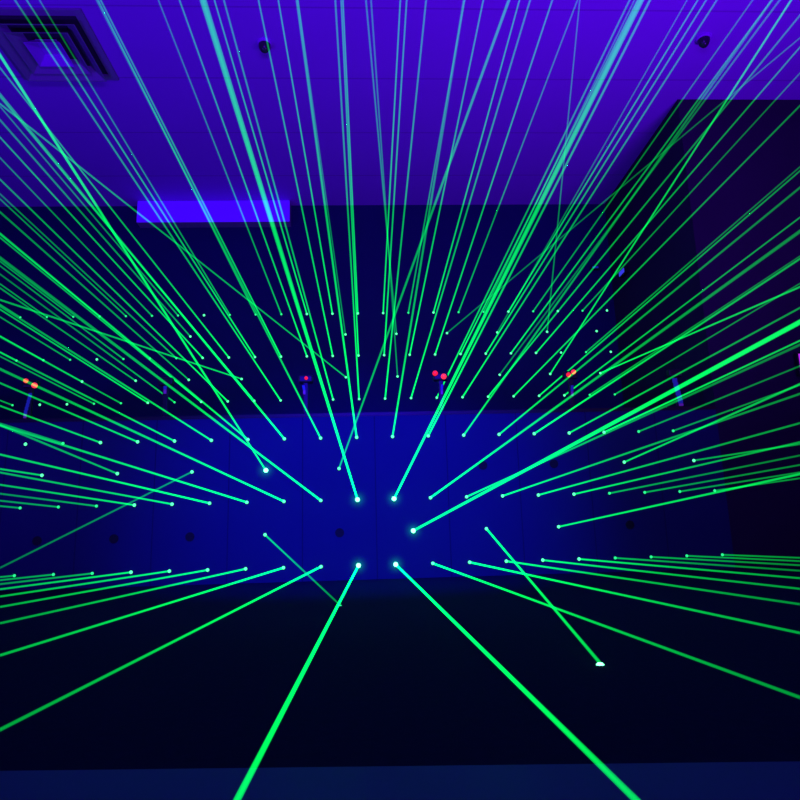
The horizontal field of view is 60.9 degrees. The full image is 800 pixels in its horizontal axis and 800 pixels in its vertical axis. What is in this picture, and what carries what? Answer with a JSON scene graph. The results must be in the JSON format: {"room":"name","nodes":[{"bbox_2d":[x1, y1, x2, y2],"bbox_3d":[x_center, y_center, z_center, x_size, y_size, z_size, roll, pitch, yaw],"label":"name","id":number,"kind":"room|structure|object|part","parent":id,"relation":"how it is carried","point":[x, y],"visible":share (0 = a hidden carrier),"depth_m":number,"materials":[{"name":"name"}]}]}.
{"room":"nightclub","nodes":[
{"label":"nightclub","id":0,"kind":"room"},
{"bbox_2d":[0,204,623,418],"bbox_3d":[-1.183,-0.164,5.839,6.400,3.183,0.150,-1,-12,-3],"label":"wall","id":1,"kind":"structure","parent":0,"point":[59,263],"depth_m":5.90,"materials":[{"name":"paint"}]},
{"bbox_2d":[136,200,290,227],"bbox_3d":[-1.627,-1.637,5.990,1.320,0.202,0.112,-1,-12,-3],"label":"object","id":2,"kind":"object","parent":1,"relation":"attached to","point":[245,213],"visible":1,"depth_m":5.94,"materials":[{"name":"purple metal"}]},
{"bbox_2d":[590,265,598,269],"bbox_3d":[1.741,-1.181,6.084,0.075,0.038,0.034,-1,-12,-3],"label":"wall lamp","id":3,"kind":"object","parent":1,"relation":"attached to","point":[592,267],"visible":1,"depth_m":6.07,"materials":[{"name":"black plastic"}]},
{"bbox_2d":[0,409,734,590],"bbox_3d":[-1.088,0.610,4.142,6.200,0.978,0.160,-1,-12,-3],"label":"wall","id":4,"kind":"structure","parent":0,"point":[411,467],"depth_m":4.10,"materials":[{"name":"blue paint"}]},
{"bbox_2d":[32,536,41,545],"bbox_3d":[-2.117,0.822,3.970,0.054,0.054,0.003,-1,-12,-3],"label":"port","id":5,"kind":"object","parent":4,"relation":"attached to","point":[37,540],"visible":1,"depth_m":3.97,"materials":[{"name":"black"}]},
{"bbox_2d":[109,534,117,543],"bbox_3d":[-1.678,0.814,3.991,0.054,0.054,0.003,-1,-12,-3],"label":"port","id":6,"kind":"object","parent":4,"relation":"attached to","point":[113,538],"visible":1,"depth_m":3.99,"materials":[{"name":"black"}]},
{"bbox_2d":[185,532,193,540],"bbox_3d":[-1.238,0.806,4.012,0.054,0.054,0.003,-1,-12,-3],"label":"port","id":7,"kind":"object","parent":4,"relation":"attached to","point":[189,536],"visible":1,"depth_m":4.01,"materials":[{"name":"black"}]},
{"bbox_2d":[335,528,343,536],"bbox_3d":[-0.360,0.790,4.054,0.054,0.054,0.003,-1,-12,-3],"label":"port","id":8,"kind":"object","parent":4,"relation":"attached to","point":[339,532],"visible":1,"depth_m":4.05,"materials":[{"name":"black"}]},
{"bbox_2d":[0,406,715,422],"bbox_3d":[-1.102,0.122,4.250,6.200,0.022,0.177,-1,-12,-3],"label":"trim","id":9,"kind":"structure","parent":4,"relation":"on","point":[685,407],"depth_m":4.20,"materials":[{"name":"black plastic"}]},
{"bbox_2d":[22,378,39,418],"bbox_3d":[-2.293,0.001,4.217,0.095,0.266,0.073,-1,-12,-3],"label":"lamp stand","id":10,"kind":"object","parent":9,"relation":"on","point":[29,385],"visible":0.8,"depth_m":4.21,"materials":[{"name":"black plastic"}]},
{"bbox_3d":[-2.294,0.020,4.217,0.032,0.201,0.024,-1,-12,-3],"label":"post","id":11,"kind":"part","parent":10,"relation":"part of","materials":[{"name":"black plastic"}]},
{"bbox_2d":[158,377,173,415],"bbox_3d":[-1.467,-0.011,4.259,0.092,0.262,0.067,-1,-12,-3],"label":"lamp stand","id":12,"kind":"object","parent":9,"relation":"on","point":[165,382],"visible":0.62,"depth_m":4.25,"materials":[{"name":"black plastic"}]},
{"bbox_3d":[-1.467,0.005,4.256,0.032,0.201,0.024,-1,-12,-3],"label":"post","id":13,"kind":"part","parent":12,"relation":"part of","materials":[{"name":"black plastic"}]},
{"bbox_2d":[298,375,312,413],"bbox_3d":[-0.594,-0.027,4.298,0.092,0.262,0.073,-1,-12,-3],"label":"lamp stand","id":14,"kind":"object","parent":9,"relation":"on","point":[305,380],"visible":0.84,"depth_m":4.30,"materials":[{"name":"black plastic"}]},
{"bbox_3d":[-0.594,-0.011,4.298,0.032,0.201,0.024,-1,-12,-3],"label":"post","id":15,"kind":"part","parent":14,"relation":"part of","materials":[{"name":"black plastic"}]},
{"bbox_2d":[432,371,447,410],"bbox_3d":[0.259,-0.049,4.340,0.099,0.275,0.073,-1,-12,-3],"label":"lamp stand","id":16,"kind":"object","parent":9,"relation":"on","point":[440,378],"visible":0.85,"depth_m":4.33,"materials":[{"name":"black plastic"}]},
{"bbox_3d":[0.263,-0.026,4.339,0.032,0.201,0.024,-1,-12,-3],"label":"post","id":17,"kind":"part","parent":16,"relation":"part of","materials":[{"name":"black plastic"}]},
{"bbox_2d":[562,369,577,408],"bbox_3d":[1.101,-0.060,4.380,0.092,0.267,0.073,-1,-12,-3],"label":"lamp stand","id":18,"kind":"object","parent":9,"relation":"on","point":[569,375],"visible":0.84,"depth_m":4.37,"materials":[{"name":"black plastic"}]},
{"bbox_3d":[1.102,-0.041,4.379,0.032,0.201,0.024,-1,-12,-3],"label":"post","id":19,"kind":"part","parent":18,"relation":"part of","materials":[{"name":"black plastic"}]},
{"bbox_2d":[666,369,682,406],"bbox_3d":[1.791,-0.070,4.415,0.092,0.262,0.067,-1,-12,-3],"label":"lamp stand","id":20,"kind":"object","parent":9,"relation":"on","point":[674,374],"visible":0.79,"depth_m":4.40,"materials":[{"name":"black plastic"}]},
{"bbox_3d":[1.791,-0.053,4.412,0.032,0.201,0.024,-1,-12,-3],"label":"post","id":21,"kind":"part","parent":20,"relation":"part of","materials":[{"name":"black plastic"}]},
{"bbox_2d":[479,461,486,469],"bbox_3d":[0.509,0.400,4.173,0.054,0.054,0.003,-1,-12,-3],"label":"port","id":22,"kind":"object","parent":4,"relation":"attached to","point":[482,465],"visible":1,"depth_m":4.17,"materials":[{"name":"black"}]},
{"bbox_2d":[484,527,603,665],"bbox_3d":[0.430,0.610,2.637,0.025,0.287,2.935,-2,-12,3],"label":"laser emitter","id":23,"kind":"object","parent":4,"relation":"attached to","point":[485,528],"visible":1,"depth_m":1.18,"materials":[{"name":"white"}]},
{"bbox_2d":[550,459,557,467],"bbox_3d":[0.948,0.393,4.194,0.054,0.054,0.003,-1,-12,-3],"label":"port","id":24,"kind":"object","parent":4,"relation":"attached to","point":[553,463],"visible":1,"depth_m":4.19,"materials":[{"name":"black"}]},
{"bbox_2d":[626,520,633,528],"bbox_3d":[1.398,0.759,4.138,0.054,0.054,0.003,-1,-12,-3],"label":"port","id":25,"kind":"object","parent":4,"relation":"attached to","point":[629,524],"visible":1,"depth_m":4.14,"materials":[{"name":"black"}]},
{"bbox_2d":[0,566,799,770],"bbox_3d":[-0.103,0.798,2.465,8.200,0.120,6.555,-1,-12,-3],"label":"floor","id":26,"kind":"structure","parent":0,"point":[700,665],"depth_m":1.17,"materials":[{"name":"black carpet"}]},
{"bbox_2d":[0,761,799,799],"bbox_3d":[-0.005,0.269,0.212,8.000,0.004,1.724,-1,-12,-3],"label":"trim","id":27,"kind":"structure","parent":26,"relation":"on","point":[705,780],"depth_m":0.62,"materials":[{"name":"plastic"}]},
{"bbox_2d":[0,0,799,206],"bbox_3d":[-0.193,-2.426,3.128,8.200,0.100,6.555,-1,-12,-3],"label":"ceiling","id":28,"kind":"structure","parent":0,"point":[350,102],"depth_m":4.63,"materials":[{"name":"paint"}]},
{"bbox_2d":[0,7,118,81],"bbox_3d":[-2.095,-2.094,4.077,0.600,0.064,0.600,-1,-12,-3],"label":"ceiling vent","id":29,"kind":"object","parent":28,"relation":"in","point":[42,44],"visible":1,"depth_m":4.05,"materials":[{"name":"purple metal"}]},
{"bbox_2d":[257,37,271,52],"bbox_3d":[-0.817,-2.124,4.104,0.092,0.065,0.092,-1,-12,-3],"label":"dome","id":30,"kind":"object","parent":28,"relation":"attached to","point":[264,44],"visible":1,"depth_m":4.08,"materials":[{"name":"plastic"}]},
{"bbox_2d":[695,32,711,47],"bbox_3d":[1.859,-2.186,4.163,0.092,0.065,0.092,-1,-12,-3],"label":"dome","id":31,"kind":"object","parent":28,"relation":"attached to","point":[703,40],"visible":1,"depth_m":4.14,"materials":[{"name":"plastic"}]},
{"bbox_2d":[605,99,799,567],"bbox_3d":[3.025,-0.886,2.900,1.950,3.183,6.255,-1,-12,-3],"label":"wall","id":32,"kind":"structure","parent":0,"point":[704,223],"depth_m":4.60,"materials":[{"name":"black paint"}]},
{"bbox_2d":[619,266,628,277],"bbox_3d":[1.889,-1.079,5.755,0.039,0.055,0.130,-1,-12,-3],"label":"wall lamp","id":33,"kind":"object","parent":32,"relation":"attached to","point":[624,271],"visible":1,"depth_m":5.72,"materials":[{"name":"black plastic"}]},
{"bbox_2d":[793,353,799,376],"bbox_3d":[2.581,-0.229,4.373,0.070,0.150,0.044,-1,-12,-3],"label":"wall lamp","id":34,"kind":"object","parent":32,"relation":"attached to","point":[796,356],"visible":1,"depth_m":4.36,"materials":[{"name":"black plastic"}]}
]}

